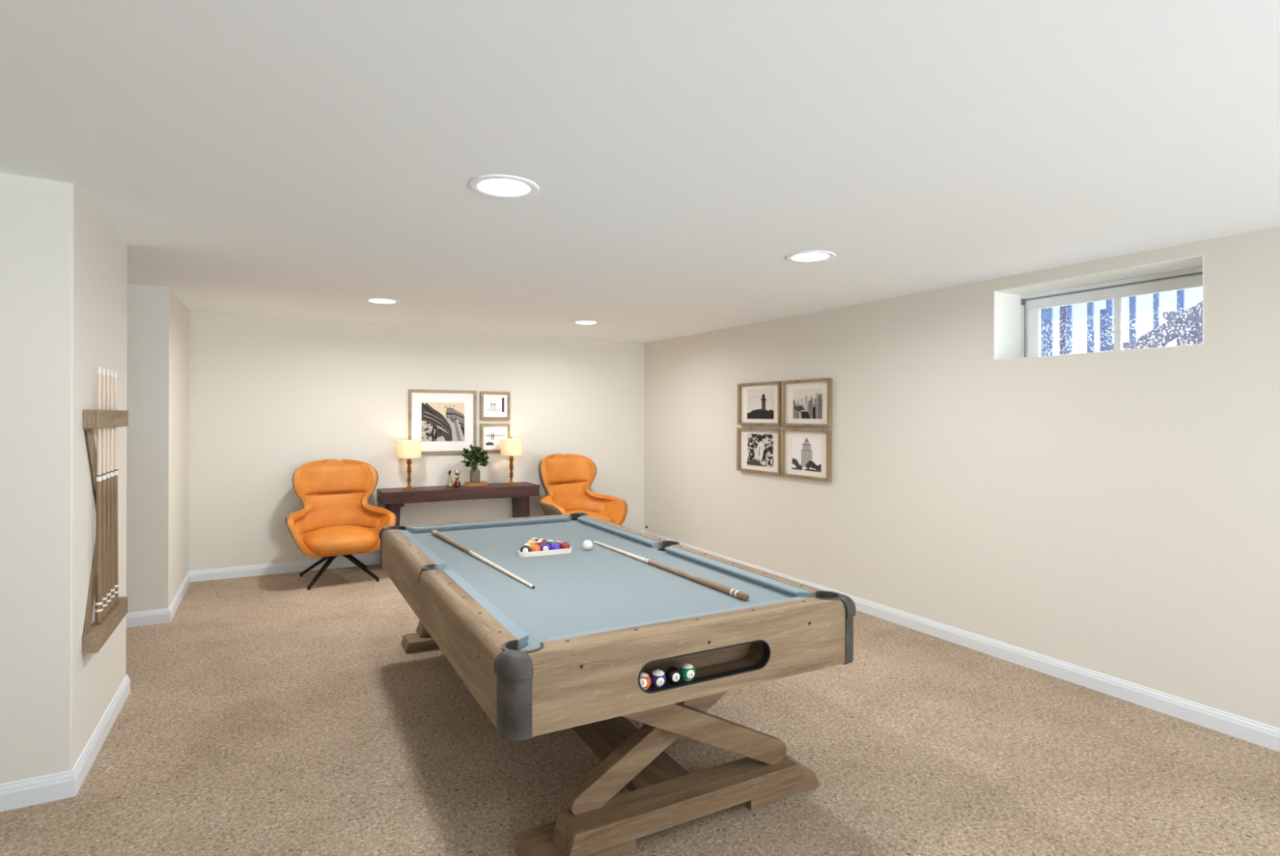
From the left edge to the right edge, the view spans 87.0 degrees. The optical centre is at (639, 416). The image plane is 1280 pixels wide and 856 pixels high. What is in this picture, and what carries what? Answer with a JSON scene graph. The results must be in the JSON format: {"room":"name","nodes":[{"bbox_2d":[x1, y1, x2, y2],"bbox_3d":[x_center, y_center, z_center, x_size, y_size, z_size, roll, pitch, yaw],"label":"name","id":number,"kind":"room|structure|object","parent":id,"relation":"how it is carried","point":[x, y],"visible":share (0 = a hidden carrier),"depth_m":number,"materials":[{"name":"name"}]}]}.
{"room":"basement game room","nodes":[
{"label":"basement game room","id":0,"kind":"room"},
{"bbox_2d":[0,173,127,784],"bbox_3d":[-4.078,0.236,2.367,3.490,2.560,1.130,0,0,-28],"label":"wall","id":1,"kind":"structure","parent":0,"point":[64,267],"depth_m":2.67,"materials":[{"name":"white paint"}]},
{"bbox_2d":[0,770,75,812],"bbox_3d":[-3.801,1.466,1.867,3.506,0.102,0.016,0,0,-28],"label":"baseboard","id":2,"kind":"structure","parent":1,"relation":"attached to","point":[30,792],"depth_m":2.64,"materials":[{"name":"white wood"}]},
{"bbox_2d":[71,675,130,795],"bbox_3d":[-2.541,1.470,3.203,0.016,0.102,1.162,0,0,-28],"label":"baseboard","id":3,"kind":"structure","parent":1,"relation":"attached to","point":[81,769],"depth_m":3.09,"materials":[{"name":"white wood"}]},
{"bbox_2d":[82,409,128,654],"bbox_3d":[-2.486,0.489,3.147,0.052,1.034,0.668,0,0,-28],"label":"cue rack","id":4,"kind":"object","parent":1,"relation":"attached to","point":[95,636],"visible":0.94,"depth_m":2.96,"materials":[{"name":"brown wood"}]},
{"bbox_2d":[94,367,102,624],"bbox_3d":[-2.401,0.351,2.993,0.028,1.140,0.028,0,0,-28],"label":"pool cue","id":5,"kind":"object","parent":4,"relation":"on","point":[99,586],"visible":0.94,"depth_m":2.98,"materials":[{"name":"brown wood"}]},
{"bbox_2d":[101,368,106,618],"bbox_3d":[-2.442,0.351,3.069,0.028,1.140,0.028,0,0,-28],"label":"pool cue","id":6,"kind":"object","parent":4,"relation":"in","point":[104,402],"visible":0.67,"depth_m":3.06,"materials":[{"name":"brown wood"}]},
{"bbox_2d":[106,368,111,613],"bbox_3d":[-2.484,0.351,3.145,0.028,1.140,0.028,0,0,-28],"label":"pool cue","id":7,"kind":"object","parent":4,"relation":"on","point":[108,405],"visible":0.65,"depth_m":3.14,"materials":[{"name":"brown wood"}]},
{"bbox_2d":[110,370,115,609],"bbox_3d":[-2.525,0.351,3.221,0.028,1.140,0.028,0,0,-28],"label":"pool cue","id":8,"kind":"object","parent":4,"relation":"in","point":[112,446],"visible":0.7,"depth_m":3.21,"materials":[{"name":"brown wood"}]},
{"bbox_2d":[113,371,118,604],"bbox_3d":[-2.566,0.350,3.297,0.028,1.140,0.028,0,0,-28],"label":"pool cue","id":9,"kind":"object","parent":4,"relation":"on","point":[115,388],"visible":0.62,"depth_m":3.29,"materials":[{"name":"brown wood"}]},
{"bbox_2d":[126,284,144,613],"bbox_3d":[-5.119,0.233,4.157,3.367,2.560,0.150,0,0,-28],"label":"wall","id":10,"kind":"structure","parent":0,"point":[135,293],"depth_m":4.87,"materials":[{"name":"white paint"}]},
{"bbox_2d":[125,608,170,627],"bbox_3d":[-5.010,1.462,4.124,3.533,0.102,0.016,0,0,-28],"label":"baseboard","id":11,"kind":"structure","parent":10,"relation":"attached to","point":[162,615],"depth_m":4.90,"materials":[{"name":"white wood"}]},
{"bbox_2d":[142,285,189,611],"bbox_3d":[-3.862,0.237,5.527,0.150,2.560,1.358,0,0,-28],"label":"wall","id":12,"kind":"structure","parent":0,"point":[166,317],"depth_m":4.96,"materials":[{"name":"white paint"}]},
{"bbox_2d":[168,571,191,622],"bbox_3d":[-3.788,1.466,5.559,0.016,0.102,1.374,0,0,-28],"label":"baseboard","id":13,"kind":"structure","parent":12,"relation":"attached to","point":[175,604],"depth_m":5.46,"materials":[{"name":"white wood"}]},
{"bbox_2d":[188,311,644,571],"bbox_3d":[-2.049,0.242,7.368,5.093,2.560,0.150,0,0,-28],"label":"wall","id":14,"kind":"structure","parent":0,"point":[269,397],"depth_m":6.87,"materials":[{"name":"white paint"}]},
{"bbox_2d":[189,530,643,582],"bbox_3d":[-2.035,1.471,7.283,4.743,0.102,0.016,0,0,-28],"label":"baseboard","id":15,"kind":"structure","parent":14,"relation":"attached to","point":[375,559],"depth_m":6.47,"materials":[{"name":"white wood"}]},
{"bbox_2d":[408,389,476,454],"bbox_3d":[-2.111,0.061,7.231,0.712,0.685,0.029,0,0,-28],"label":"framed picture","id":16,"kind":"object","parent":14,"relation":"attached to","point":[444,421],"visible":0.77,"depth_m":7.23,"materials":[{"name":"white paper"}]},
{"bbox_2d":[421,402,464,441],"bbox_3d":[-2.109,0.061,7.226,0.451,0.414,0.004,0,0,-28],"label":"print","id":17,"kind":"object","parent":16,"relation":"attached to","point":[440,421],"depth_m":7.23,"materials":[{"name":"black paper"}]},
{"bbox_2d":[480,391,510,420],"bbox_3d":[-1.610,-0.117,7.502,0.336,0.315,0.029,0,0,-28],"label":"framed picture","id":18,"kind":"object","parent":14,"relation":"attached to","point":[494,406],"visible":1,"depth_m":7.50,"materials":[{"name":"white paper"}]},
{"bbox_2d":[485,397,504,412],"bbox_3d":[-1.609,-0.127,7.500,0.210,0.160,0.001,0,0,-28],"label":"print","id":19,"kind":"object","parent":18,"relation":"attached to","point":[492,404],"depth_m":7.50,"materials":[{"name":"white paper"}]},
{"bbox_2d":[480,423,510,453],"bbox_3d":[-1.611,0.242,7.502,0.336,0.320,0.029,0,0,-28],"label":"framed picture","id":20,"kind":"object","parent":14,"relation":"attached to","point":[491,434],"visible":0.68,"depth_m":7.49,"materials":[{"name":"white paper"}]},
{"bbox_2d":[485,431,504,445],"bbox_3d":[-1.610,0.242,7.500,0.210,0.160,0.001,0,0,-28],"label":"print","id":21,"kind":"object","parent":20,"relation":"attached to","point":[492,437],"depth_m":7.49,"materials":[{"name":"white paper"}]},
{"bbox_2d":[0,0,1279,343],"bbox_3d":[-0.872,-0.978,1.675,8.460,0.236,11.378,0,0,-28],"label":"ceiling","id":22,"kind":"structure","parent":0,"point":[295,159],"depth_m":2.23,"materials":[{"name":"white paint"}]},
{"bbox_2d":[364,297,399,304],"bbox_3d":[-2.084,-0.929,5.451,0.276,0.010,0.276,0,0,-28],"label":"recessed light","id":23,"kind":"object","parent":22,"relation":"in","point":[375,300],"visible":1,"depth_m":5.43,"materials":[{"name":"white paint"}]},
{"bbox_2d":[468,174,539,199],"bbox_3d":[-0.540,-0.909,2.685,0.276,0.010,0.276,0,0,-28],"label":"recessed light","id":24,"kind":"object","parent":22,"relation":"in","point":[496,186],"visible":1,"depth_m":2.66,"materials":[{"name":"white paint"}]},
{"bbox_2d":[572,320,599,324],"bbox_3d":[-0.526,-0.912,6.571,0.276,0.010,0.276,0,0,-28],"label":"recessed light","id":25,"kind":"object","parent":22,"relation":"in","point":[581,322],"visible":1,"depth_m":6.54,"materials":[{"name":"white paint"}]},
{"bbox_2d":[785,250,835,262],"bbox_3d":[0.957,-0.892,3.785,0.276,0.010,0.276,0,0,-28],"label":"recessed light","id":26,"kind":"object","parent":22,"relation":"in","point":[807,256],"visible":1,"depth_m":3.76,"materials":[{"name":"white paint"}]},
{"bbox_2d":[0,564,1279,855],"bbox_3d":[-1.165,1.575,2.202,8.460,0.100,10.178,0,0,-28],"label":"floor","id":27,"kind":"structure","parent":0,"point":[272,715],"depth_m":3.02,"materials":[{"name":"carpet"}]},
{"bbox_2d":[284,459,396,590],"bbox_3d":[-2.809,0.971,6.300,0.921,1.098,0.776,0,0,-32],"label":"armchair","id":28,"kind":"object","parent":27,"relation":"on","point":[336,517],"visible":0.98,"depth_m":6.39,"materials":[{"name":"orange leather"}]},
{"bbox_2d":[293,492,381,533],"bbox_3d":[-2.875,0.913,6.398,0.788,0.334,0.344,0,0,-32],"label":"cushion","id":29,"kind":"object","parent":28,"relation":"on","point":[321,512],"depth_m":6.47,"materials":[{"name":"orange leather"}]},
{"bbox_2d":[303,525,377,555],"bbox_3d":[-2.764,1.143,6.222,0.630,0.228,0.584,0,0,-32],"label":"seat cushion","id":30,"kind":"object","parent":28,"relation":"on","point":[318,540],"depth_m":6.05,"materials":[{"name":"orange leather"}]},
{"bbox_2d":[377,481,539,525],"bbox_3d":[-1.899,1.135,7.127,1.610,0.776,0.407,0,0,-28],"label":"console table","id":31,"kind":"object","parent":27,"relation":"on","point":[393,499],"visible":0.7,"depth_m":6.97,"materials":[{"name":"brown wood"}]},
{"bbox_2d":[396,438,421,489],"bbox_3d":[-2.362,0.486,6.899,0.242,0.518,0.242,0,0,-28],"label":"table lamp","id":32,"kind":"object","parent":31,"relation":"on","point":[409,449],"visible":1,"depth_m":6.81,"materials":[{"name":"beige fabric"}]},
{"bbox_2d":[445,469,453,488],"bbox_3d":[-1.995,0.650,7.064,0.080,0.193,0.080,0,0,-28],"label":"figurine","id":33,"kind":"object","parent":31,"relation":"on","point":[449,484],"visible":1,"depth_m":7.04,"materials":[{"name":"beige ceramic"}]},
{"bbox_2d":[453,470,460,487],"bbox_3d":[-1.930,0.656,7.117,0.074,0.180,0.074,0,0,-28],"label":"glass figurine","id":34,"kind":"object","parent":31,"relation":"on","point":[456,483],"visible":1,"depth_m":7.09,"materials":[{"name":"brown glass"}]},
{"bbox_2d":[464,481,488,487],"bbox_3d":[-1.755,0.726,7.216,0.214,0.041,0.153,0,0,-30],"label":"book","id":35,"kind":"object","parent":31,"relation":"on","point":[468,484],"visible":1,"depth_m":7.16,"materials":[{"name":"beige fabric"}]},
{"bbox_2d":[470,464,479,482],"bbox_3d":[-1.765,0.612,7.212,0.102,0.185,0.102,0,0,-28],"label":"vase","id":36,"kind":"object","parent":35,"relation":"on","point":[474,475],"visible":0.84,"depth_m":7.17,"materials":[{"name":"grey ceramic"}]},
{"bbox_2d":[460,444,489,471],"bbox_3d":[-1.759,0.438,7.200,0.315,0.280,0.187,0,0,-28],"label":"leafy branches","id":37,"kind":"object","parent":36,"relation":"in","point":[475,454],"visible":1,"depth_m":7.17,"materials":[{"name":"green plant"}]},
{"bbox_2d":[500,437,522,484],"bbox_3d":[-1.414,0.489,7.414,0.242,0.518,0.242,0,0,-28],"label":"table lamp","id":38,"kind":"object","parent":31,"relation":"on","point":[511,447],"visible":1,"depth_m":7.33,"materials":[{"name":"beige fabric"}]},
{"bbox_2d":[537,453,627,525],"bbox_3d":[-0.681,0.977,7.398,0.921,1.098,0.776,0,0,-41],"label":"armchair","id":39,"kind":"object","parent":27,"relation":"on","point":[566,480],"visible":0.87,"depth_m":7.57,"materials":[{"name":"orange leather"}]},
{"bbox_2d":[549,482,604,511],"bbox_3d":[-0.761,0.919,7.484,0.788,0.334,0.344,0,0,-41],"label":"cushion","id":40,"kind":"object","parent":39,"relation":"on","point":[570,496],"depth_m":7.63,"materials":[{"name":"orange leather"}]},
{"bbox_2d":[565,510,613,523],"bbox_3d":[-0.624,1.149,7.328,0.630,0.228,0.584,0,0,-41],"label":"seat cushion","id":41,"kind":"object","parent":39,"relation":"on","point":[605,515],"depth_m":7.37,"materials":[{"name":"orange leather"}]},
{"bbox_2d":[378,512,856,855],"bbox_3d":[-0.425,1.125,3.577,1.480,0.804,2.820,0,0,-28],"label":"pool table","id":42,"kind":"object","parent":27,"relation":"on","point":[572,650],"visible":1,"depth_m":2.54,"materials":[{"name":"brown wood"}]},
{"bbox_2d":[399,529,446,569],"bbox_3d":[-1.250,0.743,3.822,0.052,0.032,1.136,0,0,-28],"label":"cushion","id":43,"kind":"object","parent":42,"relation":"on","point":[437,563],"depth_m":3.64,"materials":[{"name":"blue fabric"}]},
{"bbox_2d":[431,529,534,588],"bbox_3d":[-0.900,0.748,3.652,0.032,0.032,1.619,0,0,-32],"label":"pool cue","id":44,"kind":"object","parent":42,"relation":"on","point":[433,532],"visible":1,"depth_m":3.60,"materials":[{"name":"brown wood"}]},
{"bbox_2d":[442,569,528,648],"bbox_3d":[-0.645,0.744,2.707,0.052,0.032,1.136,0,0,-28],"label":"cushion","id":45,"kind":"object","parent":42,"relation":"on","point":[521,638],"depth_m":2.52,"materials":[{"name":"blue fabric"}]},
{"bbox_2d":[407,515,569,533],"bbox_3d":[-1.003,0.743,4.644,1.144,0.032,0.052,0,0,-28],"label":"cushion","id":46,"kind":"object","parent":42,"relation":"on","point":[553,519],"depth_m":4.61,"materials":[{"name":"blue fabric"}]},
{"bbox_2d":[520,545,530,552],"bbox_3d":[-0.625,0.732,3.671,0.057,0.057,0.057,0,0,1],"label":"ball","id":47,"kind":"object","parent":42,"relation":"on","point":[525,548],"visible":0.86,"depth_m":3.65,"materials":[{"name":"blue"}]},
{"bbox_2d":[530,544,540,551],"bbox_3d":[-0.574,0.732,3.697,0.057,0.057,0.057,0,0,-4],"label":"ball","id":48,"kind":"object","parent":42,"relation":"on","point":[535,548],"visible":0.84,"depth_m":3.68,"materials":[{"name":"orange plastic"}]},
{"bbox_2d":[518,546,571,557],"bbox_3d":[-0.567,0.748,3.811,0.305,0.026,0.275,0,0,-26],"label":"rack","id":49,"kind":"object","parent":42,"relation":"on","point":[537,553],"visible":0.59,"depth_m":3.68,"materials":[{"name":"beige plastic"}]},
{"bbox_2d":[540,543,551,551],"bbox_3d":[-0.522,0.733,3.723,0.057,0.057,0.057,0,0,3],"label":"ball","id":50,"kind":"object","parent":42,"relation":"on","point":[544,547],"visible":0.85,"depth_m":3.70,"materials":[{"name":"purple plastic"}]},
{"bbox_2d":[550,542,560,550],"bbox_3d":[-0.471,0.733,3.748,0.057,0.057,0.057,0,0,-4],"label":"ball","id":51,"kind":"object","parent":42,"relation":"on","point":[553,546],"visible":0.82,"depth_m":3.73,"materials":[{"name":"purple plastic"}]},
{"bbox_2d":[560,542,569,549],"bbox_3d":[-0.420,0.733,3.774,0.057,0.057,0.057,0,0,-7],"label":"ball","id":52,"kind":"object","parent":42,"relation":"on","point":[563,545],"visible":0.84,"depth_m":3.75,"materials":[{"name":"red plastic"}]},
{"bbox_2d":[582,540,592,550],"bbox_3d":[-0.298,0.734,3.837,0.057,0.057,0.057,0,0,-28],"label":"cue ball","id":53,"kind":"object","parent":42,"relation":"on","point":[587,544],"visible":1,"depth_m":3.82,"materials":[{"name":"white plastic"}]},
{"bbox_2d":[577,516,659,547],"bbox_3d":[-0.179,0.746,4.403,0.052,0.032,1.136,0,0,-28],"label":"cushion","id":54,"kind":"object","parent":42,"relation":"on","point":[625,535],"depth_m":4.30,"materials":[{"name":"blue fabric"}]},
{"bbox_2d":[640,672,651,689],"bbox_3d":[0.009,0.892,2.266,0.057,0.057,0.057,0,0,-20],"label":"ball","id":55,"kind":"object","parent":42,"relation":"on","point":[645,680],"visible":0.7,"depth_m":2.25,"materials":[{"name":"orange plastic"}]},
{"bbox_2d":[649,669,666,687],"bbox_3d":[0.061,0.892,2.294,0.057,0.057,0.057,0,0,-6],"label":"ball","id":56,"kind":"object","parent":42,"relation":"on","point":[658,677],"visible":0.99,"depth_m":2.27,"materials":[{"name":"purple plastic"}]},
{"bbox_2d":[593,541,749,600],"bbox_3d":[0.082,0.751,3.415,0.032,0.032,1.459,0,0,-30],"label":"pool cue","id":57,"kind":"object","parent":42,"relation":"on","point":[734,593],"visible":1,"depth_m":3.12,"materials":[{"name":"brown wood"}]},
{"bbox_2d":[665,666,680,684],"bbox_3d":[0.113,0.892,2.322,0.057,0.057,0.057,0,0,0],"label":"ball","id":58,"kind":"object","parent":42,"relation":"on","point":[673,674],"visible":0.96,"depth_m":2.30,"materials":[{"name":"black plastic"}]},
{"bbox_2d":[545,597,808,641],"bbox_3d":[0.179,0.747,2.466,1.144,0.032,0.052,0,0,-28],"label":"cushion","id":59,"kind":"object","parent":42,"relation":"on","point":[568,637],"depth_m":2.41,"materials":[{"name":"blue fabric"}]},
{"bbox_2d":[680,663,695,680],"bbox_3d":[0.166,0.893,2.351,0.057,0.057,0.057,0,0,2],"label":"ball","id":60,"kind":"object","parent":42,"relation":"on","point":[687,671],"visible":0.96,"depth_m":2.33,"materials":[{"name":"green plastic"}]},
{"bbox_2d":[641,641,764,688],"bbox_3d":[0.207,0.868,2.402,0.558,0.114,0.114,0,0,-28],"label":"tray","id":61,"kind":"object","parent":42,"relation":"on","point":[714,664],"depth_m":2.43,"materials":[{"name":"black plastic"}]},
{"bbox_2d":[664,546,813,598],"bbox_3d":[0.426,0.748,3.288,0.052,0.032,1.136,0,0,-28],"label":"cushion","id":62,"kind":"object","parent":42,"relation":"on","point":[776,586],"depth_m":3.18,"materials":[{"name":"blue fabric"}]},
{"bbox_2d":[644,226,1279,728],"bbox_3d":[2.613,0.256,4.136,0.420,2.560,9.978,0,0,-28],"label":"wall","id":63,"kind":"structure","parent":0,"point":[1116,514],"depth_m":4.14,"materials":[{"name":"white paint"}]},
{"bbox_2d":[736,427,780,475],"bbox_3d":[1.125,0.324,6.388,0.045,0.424,0.640,0,0,-28],"label":"framed picture","id":64,"kind":"object","parent":63,"relation":"attached to","point":[757,449],"visible":0.92,"depth_m":6.39,"materials":[{"name":"white paper"}]},
{"bbox_2d":[746,433,773,466],"bbox_3d":[1.135,0.319,6.388,0.009,0.300,0.390,0,0,-28],"label":"print","id":65,"kind":"object","parent":64,"relation":"attached to","point":[760,446],"depth_m":6.37,"materials":[{"name":"black paper"}]},
{"bbox_2d":[737,381,781,425],"bbox_3d":[1.128,-0.118,6.387,0.045,0.402,0.628,0,0,-28],"label":"framed picture","id":66,"kind":"object","parent":63,"relation":"attached to","point":[757,403],"visible":0.93,"depth_m":6.39,"materials":[{"name":"white paper"}]},
{"bbox_2d":[746,387,773,419],"bbox_3d":[1.138,-0.118,6.392,0.001,0.290,0.400,0,0,-28],"label":"print","id":67,"kind":"object","parent":66,"relation":"attached to","point":[760,401],"depth_m":6.39,"materials":[{"name":"white paper"}]},
{"bbox_2d":[780,428,831,481],"bbox_3d":[1.427,0.323,5.832,0.045,0.430,0.596,0,0,-28],"label":"framed picture","id":68,"kind":"object","parent":63,"relation":"attached to","point":[805,453],"visible":1,"depth_m":5.83,"materials":[{"name":"white paper"}]},
{"bbox_2d":[791,436,821,472],"bbox_3d":[1.439,0.327,5.835,0.002,0.288,0.365,0,0,-28],"label":"print","id":69,"kind":"object","parent":68,"relation":"attached to","point":[806,451],"depth_m":5.83,"materials":[{"name":"white paper"}]},
{"bbox_2d":[781,377,832,426],"bbox_3d":[1.432,-0.116,5.826,0.045,0.402,0.596,0,0,-28],"label":"framed picture","id":70,"kind":"object","parent":63,"relation":"attached to","point":[804,402],"visible":1,"depth_m":5.82,"materials":[{"name":"white paper"}]},
{"bbox_2d":[793,388,822,418],"bbox_3d":[1.442,-0.107,5.826,0.007,0.253,0.360,0,0,-28],"label":"print","id":71,"kind":"object","parent":70,"relation":"attached to","point":[807,402],"depth_m":5.82,"materials":[{"name":"white paper"}]},
{"bbox_2d":[643,530,1279,752],"bbox_3d":[2.418,1.484,4.032,0.016,0.102,9.978,0,0,-28],"label":"baseboard","id":72,"kind":"structure","parent":63,"relation":"attached to","point":[1262,735],"depth_m":3.86,"materials":[{"name":"white wood"}]},
{"bbox_2d":[993,254,1204,360],"bbox_3d":[2.695,-0.580,3.926,0.361,0.447,1.112,0,0,-28],"label":"window","id":73,"kind":"structure","parent":63,"relation":"in","point":[1016,315],"depth_m":4.10,"materials":[{"name":"white"}]},
{"label":"outside","id":74,"kind":"structure","parent":0,"visible":0},
{"bbox_3d":[6.695,-0.002,7.046,9.510,0.100,18.000,0,0,-28],"label":"ground","id":75,"kind":"structure","parent":74,"visible":0},
{"bbox_2d":[1040,307,1053,356],"bbox_3d":[3.885,-0.810,6.474,0.024,1.500,0.153,0,0,-28],"label":"post","id":76,"kind":"object","parent":75,"relation":"on","point":[1046,314],"visible":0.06,"depth_m":6.44,"materials":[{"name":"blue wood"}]},
{"bbox_2d":[1059,305,1066,355],"bbox_3d":[4.043,-0.810,6.436,0.024,1.500,0.060,0,0,-28],"label":"post","id":77,"kind":"object","parent":75,"relation":"on","point":[1062,308],"visible":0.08,"depth_m":6.43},
{"bbox_2d":[1066,304,1072,354],"bbox_3d":[3.995,-0.810,6.271,0.024,1.500,0.047,0,0,-28],"label":"post","id":78,"kind":"object","parent":75,"relation":"on","point":[1068,308],"visible":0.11,"depth_m":6.26,"materials":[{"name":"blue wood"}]},
{"bbox_2d":[1087,302,1094,352],"bbox_3d":[4.084,-0.810,6.108,0.024,1.500,0.053,0,0,-28],"label":"post","id":79,"kind":"object","parent":75,"relation":"on","point":[1091,305],"visible":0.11,"depth_m":6.09,"materials":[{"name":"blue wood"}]},
{"bbox_2d":[1099,308,1106,351],"bbox_3d":[4.209,-0.514,6.085,0.024,0.910,0.099,0,0,-28],"label":"post","id":80,"kind":"object","parent":75,"relation":"on","point":[1103,312],"visible":0.22,"depth_m":6.10,"materials":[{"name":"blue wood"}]},
{"bbox_2d":[1106,298,1113,351],"bbox_3d":[4.159,-0.809,5.970,0.024,1.500,0.050,0,0,-28],"label":"post","id":81,"kind":"object","parent":75,"relation":"on","point":[1109,303],"visible":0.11,"depth_m":5.96,"materials":[{"name":"blue wood"}]},
{"bbox_2d":[1128,296,1136,342],"bbox_3d":[4.247,-0.809,5.808,0.024,1.500,0.050,0,0,-28],"label":"post","id":82,"kind":"object","parent":75,"relation":"on","point":[1132,300],"visible":0.11,"depth_m":5.80,"materials":[{"name":"blue wood"}]},
{"bbox_2d":[1108,301,1202,351],"bbox_3d":[4.210,-0.551,5.696,0.090,0.984,1.400,0,0,-28],"label":"bush","id":83,"kind":"object","parent":75,"relation":"on","point":[1187,325],"visible":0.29,"depth_m":5.44,"materials":[{"name":"plant"}]},
{"bbox_2d":[1153,293,1159,328],"bbox_3d":[4.331,-0.809,5.653,0.024,1.500,0.041,0,0,-28],"label":"post","id":84,"kind":"object","parent":75,"relation":"on","point":[1156,295],"visible":0.11,"depth_m":5.64,"materials":[{"name":"blue wood"}]},
{"bbox_2d":[1176,288,1185,346],"bbox_3d":[4.413,-0.809,5.501,0.024,1.500,0.049,0,0,-28],"label":"post","id":85,"kind":"object","parent":75,"relation":"on","point":[1180,293],"visible":0.02,"depth_m":5.49,"materials":[{"name":"blue wood"}]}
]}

